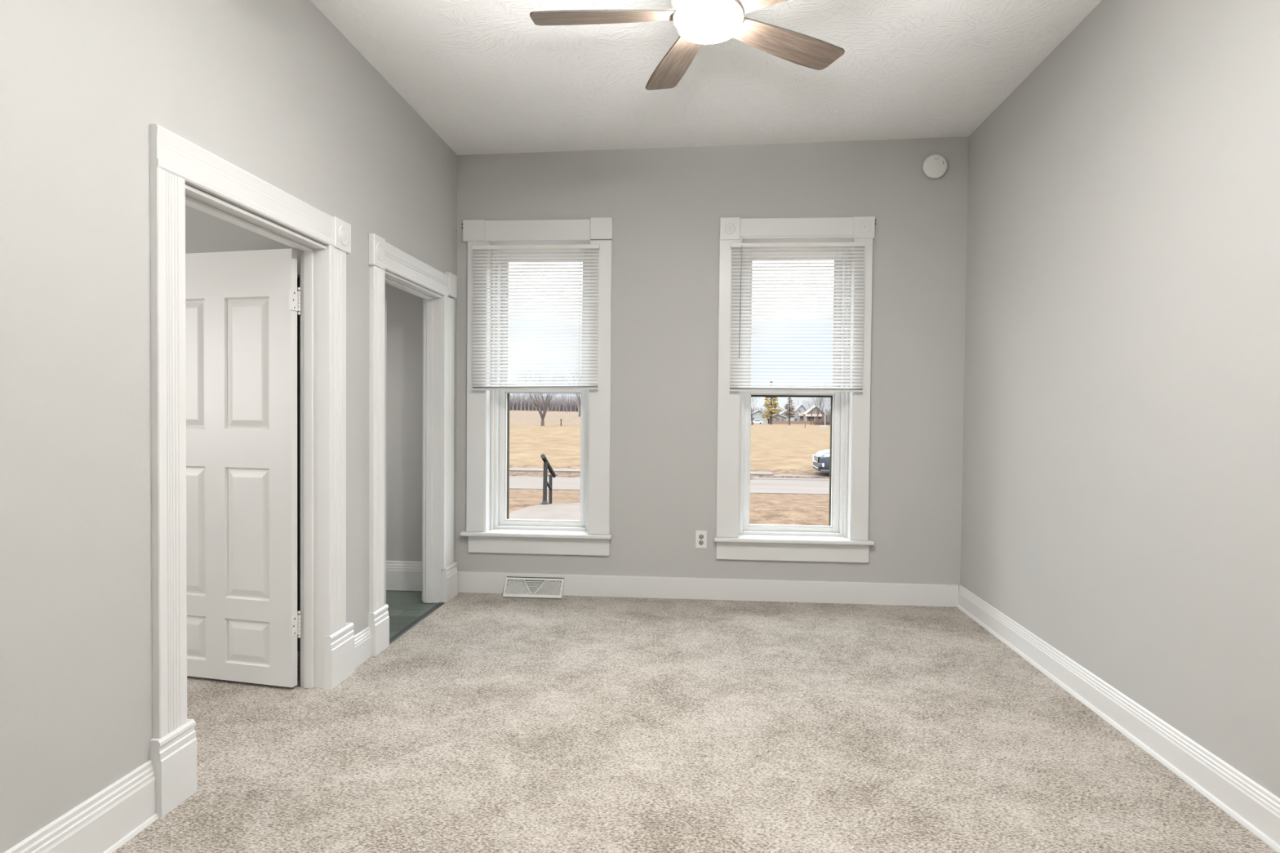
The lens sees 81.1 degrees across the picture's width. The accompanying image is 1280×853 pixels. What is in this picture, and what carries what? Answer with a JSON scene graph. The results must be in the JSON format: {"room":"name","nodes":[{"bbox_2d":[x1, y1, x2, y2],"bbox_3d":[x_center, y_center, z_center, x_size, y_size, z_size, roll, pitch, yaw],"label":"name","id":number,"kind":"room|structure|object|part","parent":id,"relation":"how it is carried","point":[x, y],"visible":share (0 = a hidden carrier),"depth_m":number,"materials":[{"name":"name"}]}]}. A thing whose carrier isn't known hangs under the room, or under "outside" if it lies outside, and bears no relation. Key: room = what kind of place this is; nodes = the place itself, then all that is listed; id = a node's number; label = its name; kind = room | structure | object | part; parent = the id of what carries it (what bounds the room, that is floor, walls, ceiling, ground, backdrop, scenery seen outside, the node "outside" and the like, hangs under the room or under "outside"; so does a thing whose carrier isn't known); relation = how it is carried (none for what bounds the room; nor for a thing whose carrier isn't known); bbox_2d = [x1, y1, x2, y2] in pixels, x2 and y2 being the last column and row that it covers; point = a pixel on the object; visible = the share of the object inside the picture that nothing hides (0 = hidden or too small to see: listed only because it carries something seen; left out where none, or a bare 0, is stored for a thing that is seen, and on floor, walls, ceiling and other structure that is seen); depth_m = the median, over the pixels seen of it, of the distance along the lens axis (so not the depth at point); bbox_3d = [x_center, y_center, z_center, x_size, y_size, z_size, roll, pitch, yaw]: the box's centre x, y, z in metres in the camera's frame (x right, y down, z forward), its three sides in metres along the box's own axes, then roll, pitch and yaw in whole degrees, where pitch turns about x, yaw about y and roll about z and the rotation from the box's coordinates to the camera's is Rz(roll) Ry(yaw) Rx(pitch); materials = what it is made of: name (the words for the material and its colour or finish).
{"room":"empty living room","nodes":[
{"label":"empty living room","id":0,"kind":"room"},
{"bbox_2d":[0,0,457,852],"bbox_3d":[-1.595,-0.356,1.465,0.115,3.120,7.279,1,1,5],"label":"wall","id":1,"kind":"structure","parent":0,"point":[273,89],"depth_m":2.10,"materials":[{"name":"grey paint"}]},
{"bbox_2d":[3,760,159,852],"bbox_3d":[-1.651,1.146,0.070,0.029,0.176,4.428,1,1,5],"label":"baseboard","id":2,"kind":"structure","parent":1,"relation":"attached to","point":[105,821],"depth_m":2.08,"materials":[{"name":"white paint"}]},
{"bbox_2d":[185,248,301,687],"bbox_3d":[-1.911,0.183,3.360,0.818,1.926,0.111,1,1,14],"label":"door","id":3,"kind":"structure","parent":1,"relation":"in","point":[242,307],"depth_m":3.34,"materials":[{"name":"white paint"}]},
{"bbox_2d":[149,123,355,817],"bbox_3d":[-1.476,0.125,2.892,0.171,2.100,1.274,1,1,5],"label":"door frame","id":4,"kind":"structure","parent":1,"relation":"attached to","point":[326,642],"depth_m":2.67,"materials":[{"name":"white paint"}]},
{"bbox_3d":[-1.461,0.086,2.325,0.024,1.730,0.123,1,1,5],"label":"casing","id":5,"kind":"part","parent":4,"relation":"part of","materials":[{"name":"white paint"}]},
{"bbox_3d":[-1.555,0.150,2.865,0.018,2.048,1.159,1,1,5],"label":"casing","id":6,"kind":"part","parent":4,"relation":"part of","materials":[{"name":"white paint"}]},
{"bbox_3d":[-1.376,0.064,3.386,0.024,1.730,0.154,1,1,5],"label":"casing","id":7,"kind":"part","parent":4,"relation":"part of","materials":[{"name":"white paint"}]},
{"bbox_2d":[354,626,372,668],"bbox_3d":[-1.368,1.085,3.659,0.019,0.150,0.230,1,1,5],"label":"baseboard","id":8,"kind":"structure","parent":1,"relation":"attached to","point":[363,639],"depth_m":3.68,"materials":[{"name":"white paint"}]},
{"bbox_2d":[368,233,457,656],"bbox_3d":[-1.355,0.077,4.387,0.171,2.134,1.288,1,1,5],"label":"door frame","id":9,"kind":"structure","parent":1,"relation":"attached to","point":[439,571],"depth_m":4.78,"materials":[{"name":"white paint"}]},
{"bbox_3d":[-1.341,0.060,3.821,0.024,1.752,0.130,1,1,5],"label":"casing","id":10,"kind":"part","parent":9,"relation":"part of","materials":[{"name":"white paint"}]},
{"bbox_3d":[-1.435,0.115,4.355,0.018,2.058,1.135,1,1,5],"label":"casing","id":11,"kind":"part","parent":9,"relation":"part of","materials":[{"name":"white paint"}]},
{"bbox_3d":[-1.256,0.038,4.884,0.024,1.752,0.188,1,1,5],"label":"casing","id":12,"kind":"part","parent":9,"relation":"part of","materials":[{"name":"white paint"}]},
{"bbox_2d":[185,204,299,651],"bbox_3d":[-2.755,-0.305,4.189,2.632,2.960,0.680,1,1,5],"label":"wall","id":13,"kind":"structure","parent":0,"point":[205,232],"depth_m":3.79,"materials":[{"name":"grey paint"}]},
{"bbox_2d":[384,283,386,604],"bbox_3d":[-2.022,-0.318,4.178,0.993,2.920,0.607,1,1,5],"label":"wall","id":14,"kind":"structure","parent":0,"point":[385,302],"depth_m":4.43,"materials":[{"name":"grey paint"}]},
{"bbox_2d":[509,502,579,519],"bbox_3d":[-1.244,1.484,9.713,2.200,0.095,8.300,1,1,5],"label":"walkway","id":15,"kind":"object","parent":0,"point":[566,511],"visible":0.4,"depth_m":12.05,"materials":[{"name":"concrete"}]},
{"bbox_2d":[540,453,555,504],"bbox_3d":[-1.635,1.005,13.543,0.154,1.082,1.237,1,1,5],"label":"handrail","id":16,"kind":"object","parent":15,"relation":"on","point":[547,465],"visible":0.93,"depth_m":13.10,"materials":[{"name":"black metal"}]},
{"bbox_3d":[-1.662,0.992,13.119,0.080,0.736,0.070,1,1,5],"label":"post","id":17,"kind":"part","parent":16,"relation":"part of","materials":[{"name":"black metal"}]},
{"bbox_3d":[-1.651,0.721,13.539,0.078,0.513,1.237,1,1,3],"label":"rail","id":18,"kind":"part","parent":16,"relation":"part of","materials":[{"name":"black metal"}]},
{"bbox_3d":[-1.650,1.215,13.805,0.058,0.650,0.058,1,1,5],"label":"post","id":19,"kind":"part","parent":16,"relation":"part of","materials":[{"name":"black metal"}]},
{"bbox_2d":[509,410,580,425],"bbox_3d":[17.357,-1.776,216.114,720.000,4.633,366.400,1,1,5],"label":"hill","id":20,"kind":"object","parent":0,"point":[516,417],"visible":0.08,"depth_m":114.62,"materials":[{"name":"brown plant"}]},
{"bbox_2d":[515,393,525,411],"bbox_3d":[-35.690,-8.080,222.356,5.948,7.620,5.540,0,1,-16],"label":"tree","id":21,"kind":"object","parent":20,"relation":"on","point":[521,402],"visible":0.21,"depth_m":222.57,"materials":[{"name":"grey plant"}]},
{"bbox_2d":[527,393,531,411],"bbox_3d":[-29.390,-6.823,203.641,4.297,6.007,3.812,0,1,-13],"label":"tree","id":22,"kind":"object","parent":20,"relation":"on","point":[528,393],"visible":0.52,"depth_m":203.10,"materials":[{"name":"grey plant"}]},
{"bbox_2d":[509,394,580,411],"bbox_3d":[-39.037,-10.156,322.217,49.348,7.319,11.649,1,1,5],"label":"thicket","id":23,"kind":"object","parent":20,"relation":"on","point":[551,403],"visible":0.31,"depth_m":319.75,"materials":[{"name":"grey"}]},
{"bbox_2d":[555,393,564,412],"bbox_3d":[-23.910,-7.128,221.788,4.959,6.235,3.794,2,2,44],"label":"tree","id":24,"kind":"object","parent":20,"relation":"on","point":[559,405],"visible":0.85,"depth_m":221.62,"materials":[{"name":"grey plant"}]},
{"bbox_2d":[564,393,576,412],"bbox_3d":[-22.356,-8.811,246.192,6.983,8.779,5.342,0,1,-26],"label":"tree","id":25,"kind":"object","parent":20,"relation":"on","point":[565,393],"visible":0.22,"depth_m":246.06,"materials":[{"name":"grey plant"}]},
{"bbox_2d":[565,367,582,416],"bbox_3d":[-9.975,-6.140,123.527,7.266,9.485,5.442,1,1,5],"label":"bare tree","id":26,"kind":"object","parent":20,"relation":"on","point":[579,398],"visible":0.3,"depth_m":123.27,"materials":[{"name":"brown plant"}]},
{"bbox_2d":[573,393,580,413],"bbox_3d":[-18.256,-8.054,220.952,6.224,8.560,6.682,1,1,11],"label":"tree","id":27,"kind":"object","parent":20,"relation":"on","point":[577,402],"visible":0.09,"depth_m":221.38,"materials":[{"name":"grey plant"}]},
{"bbox_2d":[509,467,773,475],"bbox_3d":[2.565,2.018,32.246,60.000,0.135,1.400,1,1,5],"label":"sidewalk","id":28,"kind":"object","parent":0,"point":[511,469],"visible":0.17,"depth_m":32.19,"materials":[{"name":"concrete"}]},
{"bbox_2d":[509,475,829,494],"bbox_3d":[2.168,2.148,27.314,60.000,0.078,5.100,1,1,5],"label":"street","id":29,"kind":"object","parent":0,"point":[757,486],"depth_m":26.91,"materials":[{"name":"grey asphalt"}]},
{"bbox_2d":[509,421,830,469],"bbox_3d":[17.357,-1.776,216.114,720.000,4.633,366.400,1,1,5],"label":"field","id":30,"kind":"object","parent":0,"point":[774,446],"visible":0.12,"depth_m":54.76,"materials":[{"name":"brown plant"}]},
{"bbox_2d":[519,366,565,426],"bbox_3d":[-12.218,-3.772,91.168,8.010,7.842,7.685,1,1,5],"label":"bare tree","id":31,"kind":"object","parent":30,"relation":"on","point":[544,411],"visible":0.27,"depth_m":91.12,"materials":[{"name":"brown plant"}]},
{"bbox_2d":[751,397,759,425],"bbox_3d":[35.405,-5.935,237.545,8.004,11.383,7.472,1,1,5],"label":"bare tree","id":32,"kind":"object","parent":30,"relation":"on","point":[752,423],"visible":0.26,"depth_m":237.33,"materials":[{"name":"grey plant"}]},
{"bbox_2d":[752,419,763,423],"bbox_3d":[43.425,-1.693,278.439,4.400,1.480,1.800,1,1,5],"label":"parked car","id":33,"kind":"object","parent":30,"relation":"on","point":[757,420],"visible":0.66,"depth_m":277.53,"materials":[{"name":"silver metal"}]},
{"bbox_2d":[751,409,766,423],"bbox_3d":[45.895,-3.897,295.178,8.240,5.520,8.950,1,1,5],"label":"house","id":34,"kind":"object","parent":30,"relation":"on","point":[756,416],"visible":0.56,"depth_m":291.21,"materials":[{"name":"grey"}]},
{"bbox_2d":[759,381,782,424],"bbox_3d":[46.825,-8.543,266.985,8.693,16.153,9.424,1,1,5],"label":"pine tree","id":35,"kind":"object","parent":30,"relation":"on","point":[769,404],"visible":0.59,"depth_m":266.38,"materials":[{"name":"yellow plant"}]},
{"bbox_2d":[768,413,786,423],"bbox_3d":[53.543,-3.106,293.074,7.040,4.170,7.950,1,1,5],"label":"house","id":36,"kind":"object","parent":30,"relation":"on","point":[783,418],"visible":0.53,"depth_m":289.58,"materials":[{"name":"grey"}]},
{"bbox_2d":[780,409,788,421],"bbox_3d":[63.102,-4.327,323.888,4.940,5.670,8.950,1,1,5],"label":"house","id":37,"kind":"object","parent":30,"relation":"on","point":[781,413],"visible":0.33,"depth_m":319.98,"materials":[{"name":"grey"}]},
{"bbox_2d":[781,397,798,425],"bbox_3d":[49.700,-5.025,248.639,5.269,9.668,5.914,1,1,5],"label":"spruce tree","id":38,"kind":"object","parent":30,"relation":"on","point":[788,413],"visible":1,"depth_m":248.53,"materials":[{"name":"grey plant"}]},
{"bbox_2d":[772,420,813,424],"bbox_3d":[61.776,-1.493,281.051,25.170,1.210,0.140,1,1,5],"label":"wooden fence","id":39,"kind":"object","parent":30,"relation":"on","point":[775,421],"visible":0.56,"depth_m":281.28,"materials":[{"name":"brown wood"}]},
{"bbox_2d":[790,404,807,421],"bbox_3d":[66.649,-5.272,312.320,7.240,8.120,11.400,1,1,5],"label":"house","id":40,"kind":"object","parent":30,"relation":"on","point":[800,409],"visible":0.47,"depth_m":308.70,"materials":[{"name":"grey"}]},
{"bbox_2d":[804,400,814,425],"bbox_3d":[58.612,-5.061,257.571,5.518,9.512,6.439,1,1,5],"label":"bare tree","id":41,"kind":"object","parent":30,"relation":"on","point":[813,401],"visible":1,"depth_m":257.93,"materials":[{"name":"grey plant"}]},
{"bbox_2d":[802,405,826,424],"bbox_3d":[69.691,-4.558,298.945,8.620,7.520,11.600,1,1,5],"label":"house","id":42,"kind":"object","parent":30,"relation":"on","point":[806,415],"visible":0.56,"depth_m":295.36,"materials":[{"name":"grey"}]},
{"bbox_2d":[812,397,824,421],"bbox_3d":[64.245,-7.914,271.643,8.121,14.984,9.534,1,1,5],"label":"bare tree","id":43,"kind":"object","parent":30,"relation":"on","point":[818,411],"visible":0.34,"depth_m":271.43,"materials":[{"name":"grey plant"}]},
{"bbox_2d":[813,417,830,425],"bbox_3d":[63.895,-1.707,260.691,7.593,2.433,3.887,1,1,5],"label":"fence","id":44,"kind":"object","parent":30,"relation":"on","point":[816,423],"visible":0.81,"depth_m":260.30,"materials":[{"name":"brown"}]},
{"bbox_2d":[815,397,829,417],"bbox_3d":[67.801,-6.764,277.142,8.849,12.604,7.269,1,1,5],"label":"bare tree","id":45,"kind":"object","parent":30,"relation":"on","point":[823,415],"visible":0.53,"depth_m":276.65,"materials":[{"name":"grey plant"}]},
{"bbox_2d":[824,385,825,425],"bbox_3d":[48.542,-5.186,196.677,2.300,11.303,0.296,1,1,5],"label":"utility pole","id":46,"kind":"object","parent":30,"relation":"on","point":[824,385],"visible":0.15,"depth_m":196.61,"materials":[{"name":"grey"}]},
{"bbox_2d":[386,136,968,587],"bbox_3d":[-0.912,-0.380,5.197,6.342,3.220,0.270,1,1,5],"label":"wall","id":47,"kind":"structure","parent":0,"point":[666,206],"depth_m":4.95,"materials":[{"name":"grey paint"}]},
{"bbox_2d":[386,560,422,591],"bbox_3d":[-2.138,1.020,5.180,1.532,0.200,0.019,1,1,5],"label":"baseboard","id":48,"kind":"structure","parent":47,"relation":"attached to","point":[401,575],"depth_m":5.13,"materials":[{"name":"white paint"}]},
{"bbox_2d":[460,217,613,555],"bbox_3d":[-0.681,-0.267,5.146,1.026,2.254,0.324,1,1,5],"label":"window","id":49,"kind":"structure","parent":47,"relation":"in","point":[490,528],"depth_m":5.06,"materials":[{"name":"white paint"}]},
{"bbox_3d":[-1.107,-0.267,5.069,0.129,1.963,0.022,1,1,5],"label":"casing","id":50,"kind":"part","parent":49,"relation":"part of","materials":[{"name":"white paint"}]},
{"bbox_2d":[471,244,599,390],"bbox_3d":[-0.698,-0.722,4.993,0.855,0.968,0.040,1,1,5],"label":"mini blind","id":51,"kind":"object","parent":49,"relation":"attached to","point":[595,247],"visible":1,"depth_m":4.98,"materials":[{"name":"white plastic"}]},
{"bbox_3d":[-0.995,-0.720,5.011,0.005,0.926,0.028,1,1,5],"label":"ladder cord","id":52,"kind":"part","parent":51,"relation":"part of","materials":[{"name":"white plastic"}]},
{"bbox_3d":[-0.703,-0.251,4.997,0.851,0.026,0.024,1,1,5],"label":"rail","id":53,"kind":"part","parent":51,"relation":"part of","materials":[{"name":"white plastic"}]},
{"bbox_3d":[-0.398,-0.713,4.963,0.005,0.926,0.028,1,1,5],"label":"ladder cord","id":54,"kind":"part","parent":51,"relation":"part of","materials":[{"name":"white fabric"}]},
{"bbox_3d":[-0.674,-0.259,5.231,0.708,1.988,0.120,1,1,5],"label":"frame","id":55,"kind":"part","parent":49,"relation":"part of","materials":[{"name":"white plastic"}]},
{"bbox_3d":[-0.678,0.207,5.251,0.624,0.980,0.034,1,1,5],"label":"sash","id":56,"kind":"part","parent":49,"relation":"part of","materials":[{"name":"white plastic"}]},
{"bbox_3d":[-0.674,0.210,5.309,0.566,0.940,0.017,1,1,5],"label":"screen frame","id":57,"kind":"part","parent":49,"relation":"part of","materials":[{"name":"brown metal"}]},
{"bbox_3d":[-0.666,-0.739,5.263,0.624,0.970,0.028,1,1,5],"label":"sash","id":58,"kind":"part","parent":49,"relation":"part of","materials":[{"name":"white plastic"}]},
{"bbox_3d":[-0.266,-0.258,5.001,0.142,1.963,0.022,1,1,5],"label":"casing","id":59,"kind":"part","parent":49,"relation":"part of","materials":[{"name":"white paint"}]},
{"bbox_2d":[695,530,706,548],"bbox_3d":[0.407,0.751,4.974,0.076,0.117,0.009,1,1,5],"label":"electrical outlet","id":60,"kind":"object","parent":47,"relation":"attached to","point":[700,535],"visible":1,"depth_m":4.97,"materials":[{"name":"white plastic"}]},
{"bbox_2d":[457,571,958,607],"bbox_3d":[0.397,1.078,4.976,3.327,0.139,0.020,1,1,5],"label":"baseboard","id":61,"kind":"structure","parent":47,"relation":"attached to","point":[621,586],"depth_m":4.95,"materials":[{"name":"white paint"}]},
{"bbox_2d":[502,576,564,598],"bbox_3d":[-0.711,1.078,5.004,0.391,0.118,0.103,1,1,5],"label":"floor vent","id":62,"kind":"object","parent":61,"relation":"attached to","point":[514,587],"visible":1,"depth_m":5.00,"materials":[{"name":"white plastic"}]},
{"bbox_2d":[714,216,875,563],"bbox_3d":[1.022,-0.242,5.009,1.028,2.248,0.324,1,1,5],"label":"window","id":63,"kind":"structure","parent":47,"relation":"in","point":[845,539],"depth_m":4.92,"materials":[{"name":"white paint"}]},
{"bbox_3d":[0.584,-0.256,4.933,0.142,1.977,0.022,1,1,5],"label":"casing","id":64,"kind":"part","parent":63,"relation":"part of","materials":[{"name":"white paint"}]},
{"bbox_3d":[1.036,0.229,5.172,0.591,0.940,0.017,1,1,5],"label":"screen frame","id":65,"kind":"part","parent":63,"relation":"part of","materials":[{"name":"brown metal"}]},
{"bbox_3d":[1.032,0.225,5.113,0.649,0.980,0.034,1,1,5],"label":"sash","id":66,"kind":"part","parent":63,"relation":"part of","materials":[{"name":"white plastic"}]},
{"bbox_3d":[1.044,-0.720,5.126,0.649,0.970,0.028,1,1,5],"label":"sash","id":67,"kind":"part","parent":63,"relation":"part of","materials":[{"name":"white plastic"}]},
{"bbox_3d":[1.036,-0.240,5.093,0.733,1.988,0.120,1,1,5],"label":"frame","id":68,"kind":"part","parent":63,"relation":"part of","materials":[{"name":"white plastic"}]},
{"bbox_2d":[728,241,865,392],"bbox_3d":[1.014,-0.707,4.848,0.856,0.962,0.055,1,1,5],"label":"mini blind","id":69,"kind":"object","parent":63,"relation":"attached to","point":[854,244],"visible":1,"depth_m":4.85,"materials":[{"name":"white plastic"}]},
{"bbox_3d":[0.717,-0.701,4.874,0.005,0.926,0.028,1,1,5],"label":"ladder cord","id":70,"kind":"part","parent":69,"relation":"part of","materials":[{"name":"white fabric"}]},
{"bbox_3d":[1.009,-0.233,4.860,0.852,0.014,0.024,1,1,5],"label":"rail","id":71,"kind":"part","parent":69,"relation":"part of","materials":[{"name":"white plastic"}]},
{"bbox_3d":[1.314,-0.694,4.826,0.005,0.926,0.028,1,1,5],"label":"ladder cord","id":72,"kind":"part","parent":69,"relation":"part of","materials":[{"name":"white plastic"}]},
{"bbox_3d":[1.440,-0.246,4.864,0.110,1.977,0.022,1,1,5],"label":"casing","id":73,"kind":"part","parent":63,"relation":"part of","materials":[{"name":"white paint"}]},
{"bbox_2d":[922,154,947,178],"bbox_3d":[1.885,-1.663,4.788,0.153,0.153,0.044,1,1,5],"label":"smoke detector","id":74,"kind":"object","parent":47,"relation":"attached to","point":[935,166],"visible":1,"depth_m":4.77,"materials":[{"name":"white plastic"}]},
{"bbox_2d":[112,590,1277,852],"bbox_3d":[-1.254,1.232,1.470,6.092,0.050,7.279,1,1,5],"label":"floor","id":75,"kind":"structure","parent":0,"point":[495,723],"depth_m":2.78,"materials":[{"name":"beige carpet"}]},
{"bbox_2d":[389,602,444,644],"bbox_3d":[-1.311,1.143,4.361,0.045,0.007,0.901,1,1,5],"label":"threshold","id":76,"kind":"object","parent":75,"relation":"on","point":[435,607],"visible":0.79,"depth_m":4.34,"materials":[{"name":"grey rubber"}]},
{"bbox_2d":[311,0,1102,155],"bbox_3d":[0.143,-1.794,1.296,3.346,0.107,7.279,1,1,5],"label":"ceiling","id":77,"kind":"structure","parent":0,"point":[486,78],"depth_m":3.83,"materials":[{"name":"white paint"}]},
{"bbox_2d":[529,0,844,89],"bbox_3d":[0.194,-1.574,2.560,1.138,0.443,1.188,1,1,5],"label":"ceiling fan","id":78,"kind":"object","parent":77,"relation":"hanging from","point":[697,22],"visible":1,"depth_m":2.62,"materials":[{"name":"brown wood"}]},
{"bbox_3d":[-0.123,-1.412,2.580,0.505,0.033,0.140,1,1,4],"label":"blade","id":79,"kind":"part","parent":78,"relation":"part of","materials":[{"name":"brown wood"}]},
{"bbox_3d":[0.142,-1.417,2.906,0.140,0.033,0.505,0,1,-14],"label":"blade","id":80,"kind":"part","parent":78,"relation":"part of","materials":[{"name":"brown wood"}]},
{"bbox_2d":[677,4,738,44],"bbox_3d":[0.234,-1.373,2.562,0.208,0.041,0.208,1,1,5],"label":"diffuser","id":81,"kind":"object","parent":78,"relation":"attached to","point":[697,24],"depth_m":2.52,"materials":[{"name":"white glass"}]},
{"bbox_3d":[0.511,-1.401,2.336,0.505,0.033,0.140,2,2,40],"label":"blade","id":82,"kind":"part","parent":78,"relation":"part of","materials":[{"name":"brown wood"}]},
{"bbox_3d":[0.534,-1.410,2.756,0.505,0.033,0.140,0,1,-32],"label":"blade","id":83,"kind":"part","parent":78,"relation":"part of","materials":[{"name":"brown wood"}]},
{"bbox_2d":[960,0,1279,798],"bbox_3d":[1.865,-0.267,1.113,0.150,3.220,7.429,1,1,5],"label":"wall","id":84,"kind":"structure","parent":0,"point":[1121,494],"depth_m":2.89,"materials":[{"name":"grey paint"}]},
{"bbox_2d":[956,585,1279,852],"bbox_3d":[1.768,1.171,1.226,0.029,0.139,7.279,1,1,5],"label":"baseboard","id":85,"kind":"structure","parent":84,"relation":"attached to","point":[1247,802],"depth_m":2.79,"materials":[{"name":"white paint"}]},
{"label":"outside","id":86,"kind":"structure","parent":0,"visible":0},
{"bbox_2d":[751,408,830,421],"bbox_3d":[84.420,-6.944,422.537,63.119,7.528,11.497,1,1,5],"label":"thicket","id":87,"kind":"object","parent":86,"point":[761,409],"visible":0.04,"depth_m":420.25,"materials":[{"name":"grey"}]},
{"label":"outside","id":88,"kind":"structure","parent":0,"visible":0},
{"bbox_2d":[753,474,829,480],"bbox_3d":[7.891,2.114,31.118,8.400,0.088,3.600,1,1,5],"label":"apron","id":89,"kind":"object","parent":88,"point":[755,477],"visible":0.3,"depth_m":30.14,"materials":[{"name":"concrete"}]},
{"bbox_2d":[758,475,829,478],"bbox_3d":[6.831,2.044,30.399,4.000,0.040,0.439,1,1,5],"label":"leaf litter","id":90,"kind":"object","parent":89,"relation":"on","point":[758,476],"visible":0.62,"depth_m":30.32,"materials":[{"name":"brown plant"}]},
{"bbox_2d":[813,448,830,471],"bbox_3d":[9.733,1.204,31.503,4.669,1.695,2.100,1,1,5],"label":"car","id":91,"kind":"object","parent":89,"relation":"on","point":[821,459],"visible":0.21,"depth_m":30.94,"materials":[{"name":"grey paint"}]},
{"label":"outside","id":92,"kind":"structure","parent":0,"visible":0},
{"bbox_2d":[509,465,829,525],"bbox_3d":[1.539,1.779,19.430,80.640,1.020,28.300,1,1,5],"label":"lawn","id":93,"kind":"structure","parent":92,"point":[765,508],"depth_m":17.02,"materials":[{"name":"brown plant"}]},
{"bbox_2d":[509,471,755,479],"bbox_3d":[-11.400,1.841,31.360,32.300,0.129,2.197,1,1,5],"label":"leaf litter","id":94,"kind":"object","parent":93,"relation":"on","point":[511,473],"visible":0.1,"depth_m":30.24,"materials":[{"name":"brown plant"}]}
]}

